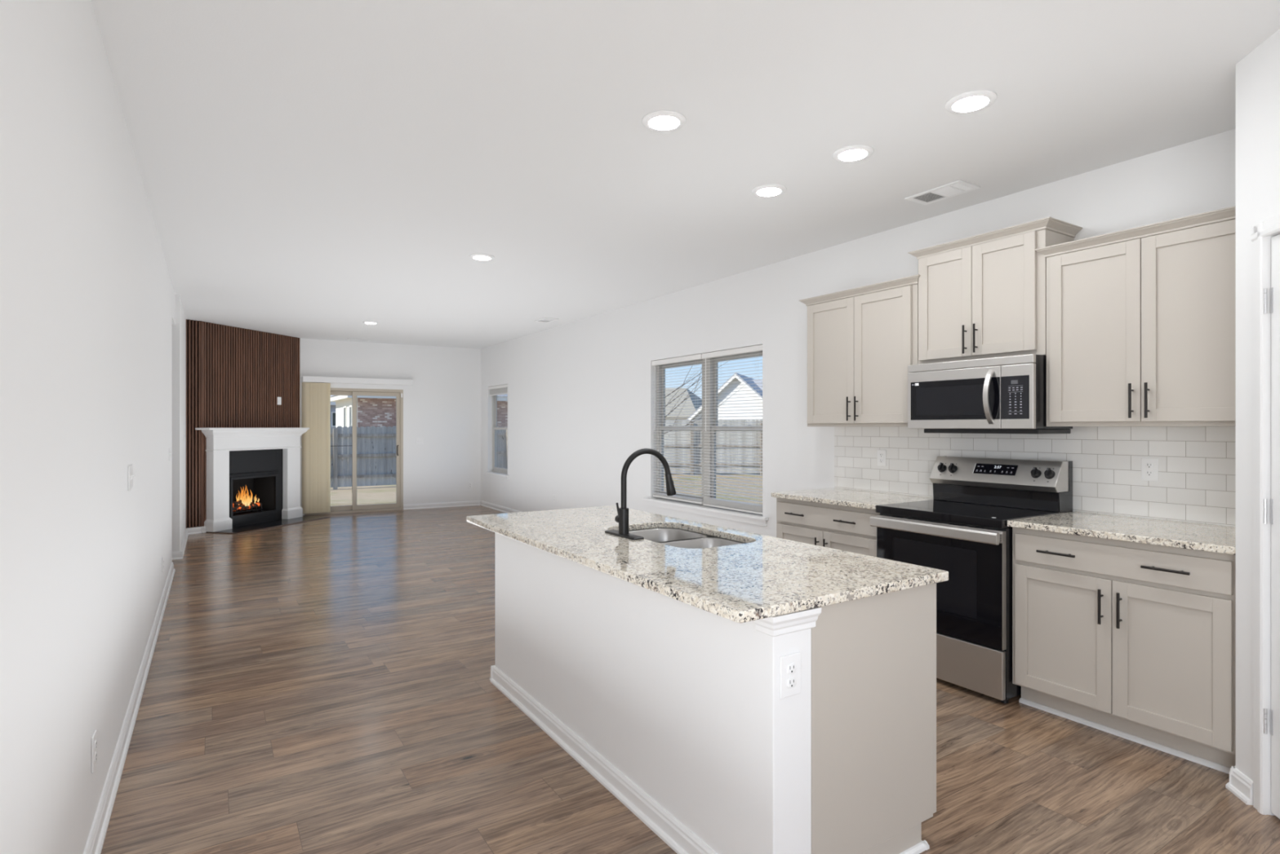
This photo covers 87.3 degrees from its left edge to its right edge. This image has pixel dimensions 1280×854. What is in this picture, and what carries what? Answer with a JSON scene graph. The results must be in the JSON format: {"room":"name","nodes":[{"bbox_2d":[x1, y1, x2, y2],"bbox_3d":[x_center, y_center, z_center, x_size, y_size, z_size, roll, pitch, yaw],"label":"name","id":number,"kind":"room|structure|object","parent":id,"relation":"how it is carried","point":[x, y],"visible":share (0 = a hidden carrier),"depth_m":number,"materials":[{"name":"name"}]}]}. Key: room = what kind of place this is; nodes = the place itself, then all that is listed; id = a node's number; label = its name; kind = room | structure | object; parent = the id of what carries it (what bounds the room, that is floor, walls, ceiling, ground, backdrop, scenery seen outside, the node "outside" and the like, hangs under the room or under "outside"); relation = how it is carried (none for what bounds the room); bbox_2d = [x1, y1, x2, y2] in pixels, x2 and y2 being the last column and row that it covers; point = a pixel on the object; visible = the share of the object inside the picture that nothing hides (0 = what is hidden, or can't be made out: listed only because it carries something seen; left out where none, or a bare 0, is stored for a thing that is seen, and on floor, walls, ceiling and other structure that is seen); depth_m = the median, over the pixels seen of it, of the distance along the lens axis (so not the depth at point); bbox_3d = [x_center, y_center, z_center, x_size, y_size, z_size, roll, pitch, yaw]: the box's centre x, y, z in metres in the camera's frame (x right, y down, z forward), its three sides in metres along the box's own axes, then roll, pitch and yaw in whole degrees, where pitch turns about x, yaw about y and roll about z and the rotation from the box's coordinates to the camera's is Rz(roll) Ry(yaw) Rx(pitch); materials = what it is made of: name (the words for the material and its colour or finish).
{"room":"open-plan kitchen","nodes":[
{"label":"open-plan kitchen","id":0,"kind":"room"},
{"bbox_2d":[0,0,186,853],"bbox_3d":[-2.882,0.001,2.907,1.160,2.743,13.200,0,0,-32],"label":"wall","id":1,"kind":"structure","parent":0,"point":[86,284],"depth_m":1.89,"materials":[{"name":"white paint"}]},
{"bbox_2d":[91,729,97,773],"bbox_3d":[-1.778,1.057,2.187,0.008,0.115,0.072,0,0,-32],"label":"wall outlet","id":2,"kind":"object","parent":1,"relation":"attached to","point":[94,742],"visible":1,"depth_m":2.17,"materials":[{"name":"white plastic"}]},
{"bbox_2d":[94,739,97,750],"bbox_3d":[-1.776,1.038,2.189,0.002,0.028,0.034,0,0,-32],"label":"receptacle","id":3,"kind":"object","parent":2,"relation":"attached to","point":[95,741],"depth_m":2.18,"materials":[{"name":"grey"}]},
{"bbox_2d":[94,751,97,762],"bbox_3d":[-1.776,1.077,2.189,0.002,0.028,0.034,0,0,-32],"label":"receptacle","id":4,"kind":"object","parent":2,"relation":"attached to","point":[95,753],"depth_m":2.18,"materials":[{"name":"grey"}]},
{"bbox_2d":[83,562,175,853],"bbox_3d":[-1.715,1.331,2.103,0.026,0.083,10.190,0,0,-32],"label":"baseboard","id":5,"kind":"structure","parent":1,"relation":"attached to","point":[95,840],"depth_m":2.79,"materials":[{"name":"white paint"}]},
{"bbox_2d":[128,464,135,491],"bbox_3d":[-2.386,0.237,3.151,0.018,0.115,0.163,0,0,-32],"label":"light switch","id":6,"kind":"object","parent":1,"relation":"attached to","point":[131,475],"visible":1,"depth_m":3.11,"materials":[{"name":"white plastic"}]},
{"bbox_2d":[168,448,172,461],"bbox_3d":[-4.223,0.247,6.036,0.018,0.115,0.117,0,0,-32],"label":"light switch","id":7,"kind":"object","parent":1,"relation":"attached to","point":[170,453],"visible":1,"depth_m":6.01,"materials":[{"name":"white plastic"}]},
{"bbox_2d":[172,528,188,559],"bbox_3d":[-5.674,1.331,7.456,1.036,0.083,1.866,0,0,-32],"label":"baseboard","id":8,"kind":"structure","parent":1,"relation":"attached to","point":[178,555],"depth_m":7.05,"materials":[{"name":"white paint"}]},
{"bbox_2d":[299,337,480,515],"bbox_3d":[-4.181,0.001,11.057,3.420,2.743,0.150,0,0,-30],"label":"wall","id":9,"kind":"structure","parent":0,"point":[442,406],"depth_m":11.31,"materials":[{"name":"white paint"}]},
{"bbox_2d":[304,387,403,515],"bbox_3d":[-4.589,0.387,10.806,1.462,2.010,0.163,0,0,-30],"label":"door","id":10,"kind":"structure","parent":9,"relation":"in","point":[398,393],"depth_m":10.89,"materials":[{"name":"beige plastic"}]},
{"bbox_2d":[302,376,413,513],"bbox_3d":[-4.489,0.277,10.735,1.644,2.120,0.104,0,0,-30],"label":"vertical blind","id":11,"kind":"object","parent":9,"relation":"attached to","point":[316,396],"visible":1,"depth_m":10.42,"materials":[{"name":"beige plastic"}]},
{"bbox_2d":[403,500,480,510],"bbox_3d":[-3.355,1.331,11.426,1.289,0.083,0.026,0,0,-30],"label":"baseboard","id":12,"kind":"structure","parent":9,"relation":"attached to","point":[416,506],"depth_m":11.41,"materials":[{"name":"white paint"}]},
{"bbox_2d":[468,481,472,488],"bbox_3d":[-2.951,1.012,11.665,0.072,0.115,0.008,0,0,-30],"label":"wall outlet","id":13,"kind":"object","parent":9,"relation":"attached to","point":[470,483],"visible":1,"depth_m":11.66,"materials":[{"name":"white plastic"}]},
{"bbox_2d":[91,0,1279,348],"bbox_3d":[-1.418,-1.431,4.462,5.800,0.120,14.450,0,0,-32],"label":"ceiling","id":14,"kind":"structure","parent":0,"point":[309,169],"depth_m":3.06,"materials":[{"name":"white paint"}]},
{"bbox_2d":[346,337,371,341],"bbox_3d":[-4.421,-1.366,10.546,0.330,0.008,0.200,0,0,-32],"label":"ceiling vent","id":15,"kind":"object","parent":14,"relation":"in","point":[348,339],"visible":1,"depth_m":10.52,"materials":[{"name":"white metal"}]},
{"bbox_2d":[362,320,378,324],"bbox_3d":[-3.532,-1.362,8.788,0.196,0.016,0.196,0,0,-32],"label":"recessed light","id":16,"kind":"object","parent":14,"relation":"in","point":[366,322],"visible":1,"depth_m":8.74,"materials":[{"name":"white plastic"}]},
{"bbox_2d":[469,253,494,260],"bbox_3d":[-1.270,-1.362,5.395,0.196,0.016,0.196,0,0,-32],"label":"recessed light","id":17,"kind":"object","parent":14,"relation":"in","point":[479,256],"visible":1,"depth_m":5.36,"materials":[{"name":"white plastic"}]},
{"bbox_2d":[533,317,558,322],"bbox_3d":[-1.198,-1.366,8.585,0.200,0.008,0.330,0,0,-32],"label":"ceiling vent","id":18,"kind":"object","parent":14,"relation":"in","point":[544,319],"visible":1,"depth_m":8.58,"materials":[{"name":"white metal"}]},
{"bbox_2d":[642,110,685,131],"bbox_3d":[0.107,-1.362,3.000,0.196,0.016,0.196,0,0,-32],"label":"recessed light","id":19,"kind":"object","parent":14,"relation":"in","point":[660,120],"visible":1,"depth_m":2.97,"materials":[{"name":"white plastic"}]},
{"bbox_2d":[751,183,786,196],"bbox_3d":[0.746,-1.362,3.880,0.196,0.016,0.196,0,0,-32],"label":"recessed light","id":20,"kind":"object","parent":14,"relation":"in","point":[770,189],"visible":1,"depth_m":3.85,"materials":[{"name":"white plastic"}]},
{"bbox_2d":[832,144,873,161],"bbox_3d":[1.065,-1.362,3.355,0.196,0.016,0.196,0,0,-32],"label":"recessed light","id":21,"kind":"object","parent":14,"relation":"in","point":[855,153],"visible":1,"depth_m":3.33,"materials":[{"name":"white plastic"}]},
{"bbox_2d":[904,179,980,204],"bbox_3d":[1.763,-1.366,3.920,0.205,0.008,0.350,0,0,-32],"label":"ceiling vent","id":22,"kind":"object","parent":14,"relation":"in","point":[958,187],"visible":1,"depth_m":3.91,"materials":[{"name":"white metal"}]},
{"bbox_2d":[944,89,996,113],"bbox_3d":[1.391,-1.362,2.824,0.196,0.016,0.196,0,0,-32],"label":"recessed light","id":23,"kind":"object","parent":14,"relation":"in","point":[971,101],"visible":1,"depth_m":2.80,"materials":[{"name":"white plastic"}]},
{"bbox_2d":[101,505,1279,853],"bbox_3d":[-1.418,1.432,4.462,5.800,0.120,14.450,0,0,-32],"label":"floor","id":24,"kind":"structure","parent":0,"point":[324,686],"depth_m":2.87,"materials":[{"name":"brown wood"}]},
{"bbox_2d":[205,515,329,533],"bbox_3d":[-5.179,1.366,9.441,0.545,0.011,1.650,0,0,15],"label":"hearth","id":25,"kind":"object","parent":24,"relation":"on","point":[279,522],"visible":0.84,"depth_m":9.29,"materials":[{"name":"black stone"}]},
{"bbox_2d":[229,448,282,527],"bbox_3d":[-5.616,0.843,9.503,0.454,1.035,1.004,0,0,15],"label":"fireplace insert","id":26,"kind":"object","parent":25,"relation":"on","point":[258,471],"depth_m":9.64,"materials":[{"name":"grey metal"}]},
{"bbox_2d":[232,502,262,511],"bbox_3d":[-5.577,1.122,9.437,0.087,0.084,0.599,0,0,14],"label":"log","id":27,"kind":"object","parent":26,"relation":"on","point":[258,504],"visible":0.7,"depth_m":9.45,"materials":[{"name":"brown wood"}]},
{"bbox_2d":[232,499,242,505],"bbox_3d":[-5.612,1.054,9.388,0.068,0.069,0.340,0,0,-8],"label":"log","id":28,"kind":"object","parent":27,"relation":"on","point":[238,502],"visible":0.76,"depth_m":9.29,"materials":[{"name":"brown wood"}]},
{"bbox_2d":[235,496,258,500],"bbox_3d":[-5.586,1.018,9.538,0.292,0.071,0.060,0,0,-43],"label":"log","id":29,"kind":"object","parent":28,"relation":"on","point":[253,498],"visible":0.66,"depth_m":9.57,"materials":[{"name":"brown wood"}]},
{"bbox_2d":[235,487,259,506],"bbox_3d":[-5.575,0.964,9.440,0.185,0.314,0.517,0,0,5],"label":"fire","id":30,"kind":"object","parent":27,"relation":"on","point":[247,500],"visible":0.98,"depth_m":9.42,"materials":[{"name":"orange"}]},
{"bbox_2d":[229,470,279,475],"bbox_3d":[-5.418,0.646,9.418,0.027,0.027,0.860,0,0,15],"label":"hood","id":31,"kind":"object","parent":26,"relation":"attached to","point":[236,473],"depth_m":9.42,"materials":[{"name":"grey metal"}]},
{"bbox_2d":[489,528,936,853],"bbox_3d":[0.108,0.940,2.928,0.809,0.864,2.185,0,0,-32],"label":"kitchen island","id":32,"kind":"object","parent":24,"relation":"on","point":[676,708],"visible":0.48,"depth_m":2.13,"materials":[{"name":"white paint"}]},
{"bbox_2d":[466,505,948,622],"bbox_3d":[0.046,0.491,2.901,0.910,0.030,2.210,0,0,-32],"label":"island countertop","id":33,"kind":"structure","parent":32,"relation":"on","point":[764,576],"depth_m":2.32,"materials":[{"name":"beige stone"}]},
{"bbox_2d":[604,448,675,539],"bbox_3d":[0.033,0.286,3.009,0.306,0.381,0.255,0,0,-32],"label":"kitchen faucet","id":34,"kind":"object","parent":33,"relation":"on","point":[622,517],"visible":1,"depth_m":2.94,"materials":[{"name":"black metal"}]},
{"bbox_2d":[628,528,745,548],"bbox_3d":[0.169,0.602,2.997,0.435,0.189,0.720,0,0,-32],"label":"sink","id":35,"kind":"object","parent":33,"relation":"in","point":[675,537],"visible":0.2,"depth_m":3.21,"materials":[{"name":"silver metal"}]},
{"bbox_2d":[779,652,800,698],"bbox_3d":[0.417,0.686,1.852,0.078,0.115,0.008,0,0,-32],"label":"wall outlet","id":36,"kind":"object","parent":32,"relation":"attached to","point":[789,664],"visible":1,"depth_m":1.85,"materials":[{"name":"white plastic"}]},
{"bbox_2d":[786,662,795,674],"bbox_3d":[0.418,0.666,1.849,0.034,0.028,0.002,0,0,-32],"label":"receptacle","id":37,"kind":"object","parent":36,"relation":"attached to","point":[791,667],"depth_m":1.85,"materials":[{"name":"grey plastic"}]},
{"bbox_2d":[786,676,795,688],"bbox_3d":[0.418,0.706,1.849,0.034,0.028,0.002,0,0,-32],"label":"receptacle","id":38,"kind":"object","parent":36,"relation":"attached to","point":[791,681],"depth_m":1.85,"materials":[{"name":"grey plastic"}]},
{"bbox_2d":[776,497,879,556],"bbox_3d":[1.437,0.930,4.481,0.690,0.882,0.884,0,0,-32],"label":"base cabinet","id":39,"kind":"object","parent":24,"relation":"on","point":[845,528],"visible":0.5,"depth_m":4.28,"materials":[{"name":"beige paint"}]},
{"bbox_2d":[771,487,933,510],"bbox_3d":[1.436,0.473,4.492,0.679,0.030,0.914,0,0,-32],"label":"countertop","id":40,"kind":"structure","parent":39,"relation":"on","point":[868,500],"depth_m":4.40,"materials":[{"name":"beige stone"}]},
{"bbox_2d":[870,456,1072,703],"bbox_3d":[1.841,0.778,3.762,0.743,1.186,0.743,0,0,-32],"label":"electric range","id":41,"kind":"object","parent":24,"relation":"on","point":[972,541],"visible":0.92,"depth_m":3.54,"materials":[{"name":"black metal"}]},
{"bbox_2d":[875,499,1059,528],"bbox_3d":[1.803,0.476,3.739,0.554,0.043,0.743,0,0,-32],"label":"cooktop","id":42,"kind":"object","parent":41,"relation":"in","point":[972,515],"depth_m":3.65,"materials":[{"name":"black glass"}]},
{"bbox_2d":[1012,527,1235,773],"bbox_3d":[2.317,0.930,3.099,0.690,0.882,0.872,0,0,-32],"label":"base cabinet","id":43,"kind":"object","parent":24,"relation":"on","point":[1134,642],"visible":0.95,"depth_m":2.88,"materials":[{"name":"beige paint"}]},
{"bbox_2d":[1007,511,1235,555],"bbox_3d":[2.321,0.473,3.103,0.679,0.030,0.876,0,0,-32],"label":"countertop","id":44,"kind":"structure","parent":43,"relation":"on","point":[1220,539],"depth_m":3.01,"materials":[{"name":"beige stone"}]},
{"bbox_2d":[480,128,1235,537],"bbox_3d":[0.043,0.001,7.455,0.150,2.743,10.670,0,0,-32],"label":"wall","id":45,"kind":"structure","parent":0,"point":[581,393],"depth_m":6.03,"materials":[{"name":"white paint"}]},
{"bbox_2d":[484,395,509,479],"bbox_3d":[-2.317,0.076,11.109,0.185,1.532,1.030,0,0,-32],"label":"window","id":46,"kind":"structure","parent":45,"relation":"in","point":[498,473],"depth_m":11.46,"materials":[{"name":"grey plastic"}]},
{"bbox_2d":[488,383,507,395],"bbox_3d":[-2.330,-0.609,11.101,0.052,0.154,0.898,0,0,-32],"label":"mini blind","id":47,"kind":"object","parent":45,"relation":"attached to","point":[498,389],"visible":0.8,"depth_m":11.09,"materials":[{"name":"white plastic"}]},
{"bbox_2d":[480,500,520,513],"bbox_3d":[-0.668,1.331,8.407,0.026,0.083,7.900,0,0,-32],"label":"baseboard","id":48,"kind":"structure","parent":45,"relation":"attached to","point":[495,507],"depth_m":11.02,"materials":[{"name":"white paint"}]},
{"bbox_2d":[553,493,555,502],"bbox_3d":[-1.176,0.982,9.221,0.008,0.115,0.072,0,0,-32],"label":"wall outlet","id":49,"kind":"object","parent":45,"relation":"attached to","point":[554,495],"visible":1,"depth_m":9.21,"materials":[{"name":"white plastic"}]},
{"bbox_2d":[643,351,768,526],"bbox_3d":[0.622,0.066,6.494,0.185,1.553,1.887,0,0,-32],"label":"window","id":50,"kind":"structure","parent":45,"relation":"in","point":[694,508],"depth_m":6.48,"materials":[{"name":"grey plastic"}]},
{"bbox_2d":[651,353,705,504],"bbox_3d":[0.374,0.020,6.846,0.062,1.454,0.864,0,0,-32],"label":"mini blind","id":51,"kind":"object","parent":50,"relation":"attached to","point":[696,357],"visible":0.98,"depth_m":6.80,"materials":[{"name":"white plastic"}]},
{"bbox_2d":[702,344,762,514],"bbox_3d":[0.840,0.024,6.113,0.062,1.462,0.849,0,0,-32],"label":"mini blind","id":52,"kind":"object","parent":50,"relation":"attached to","point":[750,506],"visible":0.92,"depth_m":6.13,"materials":[{"name":"white plastic"}]},
{"bbox_2d":[799,274,920,426],"bbox_3d":[1.568,-0.466,4.584,0.360,0.925,0.985,0,0,-32],"label":"upper cabinet","id":53,"kind":"object","parent":45,"relation":"attached to","point":[862,341],"visible":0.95,"depth_m":4.46,"materials":[{"name":"beige paint"}]},
{"bbox_2d":[907,216,1082,364],"bbox_3d":[2.017,-0.728,3.878,0.360,0.700,0.832,0,0,-32],"label":"upper cabinet","id":54,"kind":"object","parent":45,"relation":"attached to","point":[983,295],"visible":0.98,"depth_m":3.74,"materials":[{"name":"beige paint"}]},
{"bbox_2d":[907,354,1072,433],"bbox_3d":[1.964,-0.169,3.842,0.472,0.410,0.739,0,0,-32],"label":"microwave oven","id":55,"kind":"object","parent":54,"relation":"attached to","point":[1000,394],"visible":0.98,"depth_m":3.68,"materials":[{"name":"silver metal"}]},
{"bbox_2d":[834,426,1235,526],"bbox_3d":[2.156,0.228,3.989,0.008,0.460,2.552,0,0,-32],"label":"tile backsplash","id":56,"kind":"structure","parent":45,"relation":"attached to","point":[1196,482],"depth_m":3.54,"materials":[{"name":"white tile"}]},
{"bbox_2d":[877,449,885,466],"bbox_3d":[1.692,0.217,4.699,0.008,0.115,0.072,0,0,-32],"label":"wall outlet","id":57,"kind":"object","parent":56,"relation":"attached to","point":[881,453],"visible":1,"depth_m":4.70,"materials":[{"name":"white plastic"}]},
{"bbox_2d":[1141,457,1158,481],"bbox_3d":[2.548,0.212,3.355,0.008,0.115,0.072,0,0,-32],"label":"wall outlet","id":58,"kind":"object","parent":56,"relation":"attached to","point":[1149,466],"visible":1,"depth_m":3.35,"materials":[{"name":"white plastic"}]},
{"bbox_2d":[1145,462,1153,468],"bbox_3d":[2.546,0.193,3.353,0.002,0.028,0.034,0,0,-32],"label":"receptacle","id":59,"kind":"object","parent":58,"relation":"attached to","point":[1148,465],"depth_m":3.35,"materials":[{"name":"grey plastic"}]},
{"bbox_2d":[1145,470,1153,475],"bbox_3d":[2.546,0.232,3.353,0.002,0.028,0.034,0,0,-32],"label":"receptacle","id":60,"kind":"object","parent":58,"relation":"attached to","point":[1148,473],"depth_m":3.35,"materials":[{"name":"grey plastic"}]},
{"bbox_2d":[1035,205,1235,426],"bbox_3d":[2.446,-0.466,3.204,0.360,0.925,0.910,0,0,-32],"label":"upper cabinet","id":61,"kind":"object","parent":45,"relation":"attached to","point":[1140,321],"visible":0.86,"depth_m":3.10,"materials":[{"name":"beige paint"}]},
{"bbox_2d":[1235,28,1279,815],"bbox_3d":[2.666,0.001,0.976,1.232,2.743,3.918,0,0,-8],"label":"wall","id":62,"kind":"structure","parent":0,"point":[1257,75],"depth_m":2.46,"materials":[{"name":"white paint"}]},
{"bbox_2d":[1225,765,1253,804],"bbox_3d":[2.262,1.331,2.537,0.072,0.083,0.232,0,0,36],"label":"baseboard","id":63,"kind":"structure","parent":62,"relation":"attached to","point":[1239,784],"depth_m":2.48,"materials":[{"name":"white paint"}]},
{"bbox_2d":[1250,213,1279,814],"bbox_3d":[2.131,0.322,2.030,0.016,2.101,0.818,0,0,13],"label":"door frame","id":64,"kind":"structure","parent":62,"relation":"attached to","point":[1260,231],"depth_m":2.38,"materials":[{"name":"white paint"}]},
{"bbox_2d":[1263,234,1279,818],"bbox_3d":[2.135,0.345,2.037,0.108,2.029,0.718,0,0,13],"label":"door","id":65,"kind":"structure","parent":62,"relation":"in","point":[1275,241],"depth_m":2.35,"materials":[{"name":"white paint"}]},
{"bbox_3d":[-5.544,0.001,9.468,1.417,2.743,1.279,0,0,-32],"label":"wall","id":66,"kind":"structure","parent":0,"visible":0},
{"bbox_2d":[186,319,200,528],"bbox_3d":[-5.739,-0.041,8.601,0.036,2.655,0.177,0,0,32],"label":"panel","id":67,"kind":"object","parent":66,"relation":"attached to","point":[193,327],"visible":0.92,"depth_m":8.59,"materials":[{"name":"brown wood"}]},
{"bbox_2d":[186,525,205,534],"bbox_3d":[-5.698,1.331,8.617,0.035,0.083,0.233,0,0,29],"label":"baseboard","id":68,"kind":"structure","parent":66,"relation":"attached to","point":[192,531],"depth_m":8.61,"materials":[{"name":"white paint"}]},
{"bbox_2d":[200,320,299,526],"bbox_3d":[-5.462,-0.041,9.497,0.030,2.655,1.710,0,0,15],"label":"panel","id":69,"kind":"object","parent":66,"relation":"attached to","point":[244,372],"visible":0.62,"depth_m":9.35,"materials":[{"name":"brown wood"}]},
{"bbox_2d":[277,396,281,404],"bbox_3d":[-5.328,-0.386,9.908,0.010,0.115,0.072,0,0,16],"label":"blank wall plate","id":70,"kind":"object","parent":69,"relation":"attached to","point":[279,398],"visible":1,"depth_m":9.91,"materials":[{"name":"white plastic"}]},
{"bbox_2d":[195,427,309,532],"bbox_3d":[-5.367,0.685,9.404,0.228,1.350,1.730,0,0,15],"label":"fireplace mantel","id":71,"kind":"object","parent":66,"relation":"attached to","point":[220,441],"visible":1,"depth_m":9.05,"materials":[{"name":"white paint"}]},
{"bbox_2d":[195,427,309,430],"bbox_3d":[-5.367,0.024,9.404,0.228,0.028,1.730,0,0,15],"label":"shelf","id":72,"kind":"object","parent":71,"relation":"attached to","point":[196,428],"depth_m":9.19,"materials":[{"name":"white paint"}]},
{"label":"outside","id":73,"kind":"structure","parent":0,"visible":0},
{"bbox_2d":[330,448,762,506],"bbox_3d":[-4.992,1.822,26.459,140.000,0.300,130.000,0,0,-32],"label":"ground","id":74,"kind":"structure","parent":73,"point":[381,494],"depth_m":17.73,"materials":[{"name":"concrete"}]},
{"bbox_2d":[330,401,335,427],"bbox_3d":[-23.262,-1.748,46.775,16.000,6.840,8.800,0,0,-32],"label":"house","id":75,"kind":"structure","parent":74,"relation":"on","point":[332,403],"depth_m":44.03,"materials":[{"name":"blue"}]},
{"bbox_2d":[330,426,507,489],"bbox_3d":[-8.474,0.821,17.777,21.200,1.702,0.154,0,0,-32],"label":"wooden fence","id":76,"kind":"object","parent":74,"relation":"on","point":[341,455],"visible":0.11,"depth_m":18.48,"materials":[{"name":"grey wood"}]},
{"bbox_2d":[330,392,507,463],"bbox_3d":[-9.941,-0.928,35.163,11.200,5.200,7.000,0,0,-32],"label":"brick house","id":77,"kind":"structure","parent":74,"relation":"on","point":[371,411],"depth_m":30.63,"materials":[{"name":"brown brick"}]},
{"bbox_2d":[665,387,702,448],"bbox_3d":[0.743,-0.828,58.302,11.800,5.000,10.000,0,0,21],"label":"house","id":78,"kind":"structure","parent":74,"relation":"on","point":[682,389],"depth_m":54.08,"materials":[{"name":"white"}]},
{"bbox_2d":[663,360,742,433],"bbox_3d":[0.566,-0.246,11.566,2.317,3.841,1.791,0,0,30],"label":"bare tree","id":79,"kind":"object","parent":74,"relation":"on","point":[729,360],"visible":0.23,"depth_m":11.56,"materials":[{"name":"brown plant"}]},
{"bbox_2d":[663,419,762,475],"bbox_3d":[6.730,0.701,23.496,12.222,1.942,0.155,0,0,0],"label":"wooden fence","id":80,"kind":"object","parent":74,"relation":"on","point":[740,422],"visible":0.13,"depth_m":23.53,"materials":[{"name":"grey wood"}]},
{"bbox_2d":[686,373,762,452],"bbox_3d":[11.828,-0.923,45.576,15.600,5.190,8.360,0,0,21],"label":"gabled house","id":81,"kind":"structure","parent":74,"relation":"on","point":[750,411],"depth_m":43.58,"materials":[{"name":"white"}]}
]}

